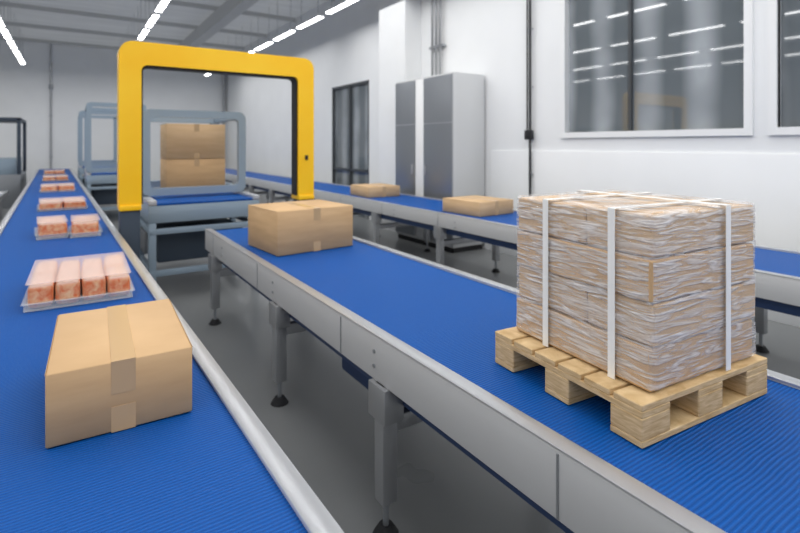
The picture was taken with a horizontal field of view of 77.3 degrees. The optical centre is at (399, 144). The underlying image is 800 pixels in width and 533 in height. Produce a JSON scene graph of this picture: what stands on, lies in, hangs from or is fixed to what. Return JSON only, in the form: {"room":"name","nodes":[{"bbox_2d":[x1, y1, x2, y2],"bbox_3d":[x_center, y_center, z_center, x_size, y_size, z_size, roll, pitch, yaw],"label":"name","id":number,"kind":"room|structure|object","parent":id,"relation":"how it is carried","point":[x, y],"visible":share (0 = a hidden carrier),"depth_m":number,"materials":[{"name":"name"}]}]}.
{"room":"food packaging factory","nodes":[
{"label":"food packaging factory","id":0,"kind":"room"},
{"bbox_2d":[0,39,226,184],"bbox_3d":[-13.146,-1.000,16.605,14.750,5.200,0.200,0,0,-33],"label":"wall","id":1,"kind":"structure","parent":0,"point":[81,75],"depth_m":17.57,"materials":[{"name":"white paint"}]},
{"bbox_2d":[49,44,52,168],"bbox_3d":[-12.002,-0.940,17.186,0.120,5.080,0.060,0,0,-33],"label":"conduit pipe","id":2,"kind":"object","parent":1,"relation":"attached to","point":[50,63],"visible":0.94,"depth_m":17.17,"materials":[{"name":"silver metal"}]},
{"bbox_2d":[222,75,225,159],"bbox_3d":[-7.160,-0.940,20.343,0.140,5.080,0.105,0,0,-33],"label":"drain pipe","id":3,"kind":"object","parent":1,"relation":"attached to","point":[223,85],"visible":0.41,"depth_m":20.30,"materials":[{"name":"silver metal"}]},
{"bbox_2d":[0,0,326,50],"bbox_3d":[-5.930,-3.650,5.672,14.750,0.100,26.400,0,0,-33],"label":"ceiling","id":4,"kind":"structure","parent":0,"point":[126,8],"depth_m":14.46,"materials":[{"name":"grey metal"}]},
{"bbox_2d":[0,0,5,26],"bbox_3d":[-8.587,-3.123,10.687,0.160,0.951,1.240,0,0,-33],"label":"led ceiling light","id":5,"kind":"object","parent":4,"relation":"hanging from","point":[2,23],"visible":1,"depth_m":10.99,"materials":[{"name":"white plastic"}]},
{"bbox_2d":[0,27,12,38],"bbox_3d":[-9.441,-3.123,11.981,0.160,0.951,1.240,0,0,-33],"label":"led ceiling light","id":6,"kind":"object","parent":4,"relation":"hanging from","point":[5,31],"visible":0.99,"depth_m":11.87,"materials":[{"name":"white plastic"}]},
{"bbox_2d":[6,7,17,48],"bbox_3d":[-10.295,-3.123,13.275,0.160,0.951,1.240,0,0,-33],"label":"led ceiling light","id":7,"kind":"object","parent":4,"relation":"hanging from","point":[11,42],"visible":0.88,"depth_m":12.92,"materials":[{"name":"white plastic"}]},
{"bbox_2d":[12,27,21,56],"bbox_3d":[-11.149,-3.123,14.568,0.160,0.951,1.240,0,0,-33],"label":"led ceiling light","id":8,"kind":"object","parent":4,"relation":"hanging from","point":[17,52],"visible":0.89,"depth_m":14.63,"materials":[{"name":"white plastic"}]},
{"bbox_2d":[17,29,25,63],"bbox_3d":[-12.002,-3.123,15.862,0.160,0.951,1.240,0,0,-33],"label":"led ceiling light","id":9,"kind":"object","parent":4,"relation":"hanging from","point":[21,60],"visible":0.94,"depth_m":15.48,"materials":[{"name":"white plastic"}]},
{"bbox_2d":[0,35,119,49],"bbox_3d":[-13.091,-3.550,16.521,14.350,0.100,0.100,0,0,-33],"label":"beam","id":10,"kind":"structure","parent":4,"relation":"attached to","point":[1,37],"depth_m":17.39,"materials":[{"name":"grey metal"}]},
{"bbox_2d":[4,21,244,49],"bbox_3d":[-11.714,-3.550,14.435,14.350,0.100,0.100,0,0,-33],"label":"beam","id":11,"kind":"structure","parent":4,"relation":"attached to","point":[17,24],"depth_m":15.90,"materials":[{"name":"grey metal"}]},
{"bbox_2d":[1,1,266,37],"bbox_3d":[-10.337,-3.550,12.348,14.350,0.100,0.100,0,0,-33],"label":"beam","id":12,"kind":"structure","parent":4,"relation":"attached to","point":[6,4],"depth_m":13.83,"materials":[{"name":"grey metal"}]},
{"bbox_2d":[137,0,149,39],"bbox_3d":[-6.182,-3.123,12.035,0.160,0.951,1.240,0,0,-33],"label":"led ceiling light","id":13,"kind":"object","parent":4,"relation":"hanging from","point":[144,31],"visible":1,"depth_m":11.72,"materials":[{"name":"white plastic"}]},
{"bbox_2d":[144,12,159,26],"bbox_3d":[-5.328,-3.123,10.742,0.160,0.951,1.240,0,0,-33],"label":"led ceiling light","id":14,"kind":"object","parent":4,"relation":"hanging from","point":[153,17],"visible":1,"depth_m":10.57,"materials":[{"name":"white plastic"}]},
{"bbox_2d":[154,0,170,11],"bbox_3d":[-4.474,-3.123,9.448,0.160,0.951,1.240,0,0,-33],"label":"led ceiling light","id":15,"kind":"object","parent":4,"relation":"hanging from","point":[161,5],"visible":1,"depth_m":9.53,"materials":[{"name":"white plastic"}]},
{"bbox_2d":[179,0,258,46],"bbox_3d":[-1.653,-3.325,8.495,0.280,0.350,26.000,0,0,-33],"label":"beam","id":16,"kind":"structure","parent":4,"relation":"attached to","point":[229,10],"depth_m":13.07,"materials":[{"name":"grey metal"}]},
{"bbox_2d":[142,0,295,21],"bbox_3d":[-8.960,-3.550,10.262,14.350,0.100,0.100,0,0,-33],"label":"beam","id":17,"kind":"structure","parent":4,"relation":"attached to","point":[172,2],"depth_m":12.95,"materials":[{"name":"grey metal"}]},
{"bbox_2d":[253,40,273,49],"bbox_3d":[-3.676,-3.123,13.449,0.160,0.951,1.240,0,0,-33],"label":"led ceiling light","id":18,"kind":"object","parent":4,"relation":"hanging from","point":[268,42],"visible":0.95,"depth_m":13.31,"materials":[{"name":"white plastic"}]},
{"bbox_2d":[272,0,296,40],"bbox_3d":[-2.823,-3.123,12.156,0.160,0.951,1.240,0,0,-33],"label":"led ceiling light","id":19,"kind":"object","parent":4,"relation":"hanging from","point":[289,31],"visible":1,"depth_m":12.07,"materials":[{"name":"white plastic"}]},
{"bbox_2d":[295,0,324,28],"bbox_3d":[-1.969,-3.123,10.862,0.160,0.951,1.240,0,0,-33],"label":"led ceiling light","id":20,"kind":"object","parent":4,"relation":"hanging from","point":[316,17],"visible":1,"depth_m":10.81,"materials":[{"name":"white plastic"}]},
{"bbox_2d":[324,0,356,13],"bbox_3d":[-1.115,-3.123,9.568,0.160,0.951,1.240,0,0,-33],"label":"led ceiling light","id":21,"kind":"object","parent":4,"relation":"hanging from","point":[330,10],"visible":1,"depth_m":9.61,"materials":[{"name":"white plastic"}]},
{"bbox_2d":[0,187,799,532],"bbox_3d":[-5.930,1.650,5.672,14.750,0.100,26.400,0,0,-33],"label":"floor","id":22,"kind":"structure","parent":0,"point":[326,428],"depth_m":2.96,"materials":[{"name":"grey concrete"}]},
{"bbox_2d":[0,190,8,218],"bbox_3d":[-7.195,1.345,7.952,0.790,0.510,9.200,0,0,-33],"label":"conveyor","id":23,"kind":"object","parent":22,"relation":"on","point":[3,194],"visible":1,"depth_m":10.92,"materials":[{"name":"silver metal"}]},
{"bbox_2d":[0,117,25,208],"bbox_3d":[-10.679,0.450,13.321,1.050,2.300,2.000,0,0,-33],"label":"machine","id":24,"kind":"object","parent":22,"relation":"on","point":[12,177],"visible":0.94,"depth_m":12.74,"materials":[{"name":"silver metal"}]},
{"bbox_2d":[78,111,116,184],"bbox_3d":[-8.897,0.335,14.796,1.070,2.530,2.520,0,0,-33],"label":"machine","id":25,"kind":"object","parent":22,"relation":"on","point":[81,167],"visible":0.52,"depth_m":13.92,"materials":[{"name":"blue paint"}]},
{"bbox_2d":[84,102,145,209],"bbox_3d":[-6.468,0.360,11.307,1.120,2.480,2.020,0,0,-33],"label":"machine","id":26,"kind":"object","parent":22,"relation":"on","point":[106,194],"visible":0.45,"depth_m":10.44,"materials":[{"name":"blue paint"}]},
{"bbox_2d":[0,168,343,532],"bbox_3d":[-5.046,1.192,7.320,0.978,0.812,22.960,0,0,-35],"label":"conveyor","id":27,"kind":"object","parent":22,"relation":"on","point":[214,467],"visible":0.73,"depth_m":1.30,"materials":[{"name":"blue paint"}]},
{"bbox_2d":[37,216,66,238],"bbox_3d":[-3.098,0.727,4.449,0.250,0.140,0.540,0,0,-36],"label":"food tray","id":28,"kind":"object","parent":27,"relation":"on","point":[47,227],"visible":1,"depth_m":4.27,"materials":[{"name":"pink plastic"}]},
{"bbox_2d":[44,170,64,174],"bbox_3d":[-9.436,0.742,13.662,0.500,0.110,0.640,0,0,-33],"label":"food tray","id":29,"kind":"object","parent":27,"relation":"on","point":[47,172],"visible":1,"depth_m":13.45,"materials":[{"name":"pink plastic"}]},
{"bbox_2d":[43,175,67,180],"bbox_3d":[-7.717,0.742,11.202,0.500,0.110,0.640,0,0,-35],"label":"food tray","id":30,"kind":"object","parent":27,"relation":"on","point":[58,177],"visible":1,"depth_m":11.01,"materials":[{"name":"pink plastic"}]},
{"bbox_2d":[41,183,73,191],"bbox_3d":[-5.989,0.742,8.748,0.520,0.110,0.640,0,0,-34],"label":"food tray","id":31,"kind":"object","parent":27,"relation":"on","point":[64,186],"visible":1,"depth_m":8.55,"materials":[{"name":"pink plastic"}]},
{"bbox_2d":[39,197,85,210],"bbox_3d":[-4.286,0.742,6.349,0.520,0.110,0.640,0,0,-35],"label":"food tray","id":32,"kind":"object","parent":27,"relation":"on","point":[74,202],"visible":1,"depth_m":6.17,"materials":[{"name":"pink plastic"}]},
{"bbox_2d":[27,254,129,307],"bbox_3d":[-1.760,0.732,2.757,0.480,0.130,0.640,0,0,-32],"label":"food tray","id":33,"kind":"object","parent":27,"relation":"on","point":[48,281],"visible":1,"depth_m":2.58,"materials":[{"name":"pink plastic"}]},
{"bbox_2d":[72,215,98,236],"bbox_3d":[-2.857,0.727,4.537,0.250,0.140,0.520,0,0,-33],"label":"food tray","id":34,"kind":"object","parent":27,"relation":"on","point":[81,225],"visible":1,"depth_m":4.36,"materials":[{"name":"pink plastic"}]},
{"bbox_2d":[45,299,192,448],"bbox_3d":[-0.917,0.699,1.635,0.362,0.196,0.552,0,0,-31],"label":"cardboard box","id":35,"kind":"object","parent":27,"relation":"on","point":[111,369],"visible":1,"depth_m":1.44,"materials":[{"name":"brown cardboard"}]},
{"bbox_2d":[140,109,259,280],"bbox_3d":[-2.615,0.600,6.194,1.160,2.000,2.000,0,0,-33],"label":"machine","id":36,"kind":"object","parent":22,"relation":"on","point":[174,221],"visible":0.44,"depth_m":5.53,"materials":[{"name":"blue paint"}]},
{"bbox_2d":[160,158,224,187],"bbox_3d":[-2.633,0.384,6.350,0.682,0.426,0.502,0,0,-33],"label":"cardboard box","id":37,"kind":"object","parent":36,"relation":"on","point":[211,171],"visible":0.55,"depth_m":6.14,"materials":[{"name":"brown cardboard"}]},
{"bbox_2d":[160,123,224,158],"bbox_3d":[-2.633,-0.045,6.350,0.682,0.426,0.502,0,0,-33],"label":"cardboard box","id":38,"kind":"object","parent":37,"relation":"on","point":[177,141],"visible":1,"depth_m":6.14,"materials":[{"name":"brown cardboard"}]},
{"bbox_2d":[117,41,313,259],"bbox_3d":[-1.831,0.315,5.202,1.925,2.570,0.300,0,0,-33],"label":"arch","id":39,"kind":"object","parent":22,"relation":"on","point":[133,57],"visible":0.79,"depth_m":4.88,"materials":[{"name":"yellow metal"}]},
{"bbox_2d":[379,0,420,231],"bbox_3d":[-0.013,-1.000,9.413,0.349,5.200,0.900,0,0,-33],"label":"column","id":40,"kind":"structure","parent":22,"relation":"on","point":[399,20],"depth_m":9.32,"materials":[{"name":"white paint"}]},
{"bbox_2d":[395,72,483,252],"bbox_3d":[0.597,0.260,8.154,0.660,2.680,1.550,0,0,-33],"label":"tall cabinet","id":41,"kind":"object","parent":22,"relation":"on","point":[439,119],"visible":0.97,"depth_m":7.66,"materials":[{"name":"white metal"}]},
{"bbox_2d":[205,228,799,532],"bbox_3d":[0.646,1.192,1.835,1.037,0.812,7.510,0,0,-33],"label":"conveyor","id":42,"kind":"object","parent":22,"relation":"on","point":[417,333],"visible":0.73,"depth_m":1.65,"materials":[{"name":"blue paint"}]},
{"bbox_2d":[248,199,352,255],"bbox_3d":[-0.794,0.636,3.981,0.642,0.321,0.552,0,0,-38],"label":"cardboard box","id":43,"kind":"object","parent":42,"relation":"on","point":[292,227],"visible":1,"depth_m":3.77,"materials":[{"name":"brown cardboard"}]},
{"bbox_2d":[495,326,766,448],"bbox_3d":[0.764,0.740,1.720,0.620,0.114,0.600,0,0,-28],"label":"wooden pallet","id":44,"kind":"object","parent":42,"relation":"on","point":[644,418],"visible":0.59,"depth_m":1.48,"materials":[{"name":"brown wood"}]},
{"bbox_2d":[516,190,755,391],"bbox_3d":[0.786,0.431,1.726,0.549,0.500,0.574,0,0,-28],"label":"cartons","id":45,"kind":"object","parent":44,"relation":"on","point":[650,291],"visible":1,"depth_m":1.51,"materials":[{"name":"cardboard"}]},
{"bbox_2d":[225,168,799,352],"bbox_3d":[-1.310,1.192,9.320,0.997,0.812,22.160,0,0,-33],"label":"conveyor","id":46,"kind":"object","parent":22,"relation":"on","point":[776,271],"visible":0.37,"depth_m":5.71,"materials":[{"name":"grey metal"}]},
{"bbox_2d":[350,183,399,197],"bbox_3d":[-0.401,0.716,7.942,0.562,0.161,0.622,0,0,-31],"label":"cardboard box","id":47,"kind":"object","parent":46,"relation":"on","point":[373,190],"visible":1,"depth_m":7.72,"materials":[{"name":"brown cardboard"}]},
{"bbox_2d":[443,195,512,216],"bbox_3d":[0.921,0.716,5.939,0.562,0.161,0.622,0,0,-36],"label":"cardboard box","id":48,"kind":"object","parent":46,"relation":"on","point":[474,205],"visible":1,"depth_m":5.74,"materials":[{"name":"brown cardboard"}]},
{"bbox_2d":[227,0,799,249],"bbox_3d":[0.142,-1.000,9.679,0.200,5.200,26.000,0,0,-33],"label":"wall","id":49,"kind":"structure","parent":0,"point":[487,38],"depth_m":7.83,"materials":[{"name":"white paint"}]},
{"bbox_2d":[332,80,368,219],"bbox_3d":[-1.130,0.100,11.497,0.080,3.000,1.816,0,0,-33],"label":"door","id":50,"kind":"structure","parent":49,"relation":"in","point":[350,102],"depth_m":11.47,"materials":[{"name":"grey"}]},
{"bbox_2d":[429,0,444,75],"bbox_3d":[0.635,-2.315,8.649,0.071,2.330,0.390,0,0,-33],"label":"pipe","id":51,"kind":"object","parent":49,"relation":"attached to","point":[440,45],"visible":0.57,"depth_m":8.62,"materials":[{"name":"silver metal"}]},
{"bbox_2d":[524,0,532,196],"bbox_3d":[1.780,-0.775,6.906,0.060,4.750,0.120,0,0,-33],"label":"conduit","id":52,"kind":"object","parent":49,"relation":"attached to","point":[528,134],"visible":0.88,"depth_m":6.88,"materials":[{"name":"black metal"}]},
{"bbox_2d":[491,150,799,327],"bbox_3d":[4.283,0.840,3.198,0.023,1.520,10.519,0,0,-33],"label":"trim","id":53,"kind":"structure","parent":49,"relation":"attached to","point":[771,182],"depth_m":5.22,"materials":[{"name":"white paint"}]},
{"bbox_2d":[560,0,752,137],"bbox_3d":[2.732,-1.055,5.619,0.110,1.930,2.193,0,0,-33],"label":"window","id":54,"kind":"structure","parent":49,"relation":"in","point":[637,68],"depth_m":5.50,"materials":[{"name":"white"}]},
{"bbox_2d":[768,0,799,134],"bbox_3d":[4.049,-1.055,3.623,0.110,1.930,2.340,0,0,-33],"label":"window","id":55,"kind":"structure","parent":49,"relation":"in","point":[790,9],"depth_m":4.51,"materials":[{"name":"white"}]}
]}

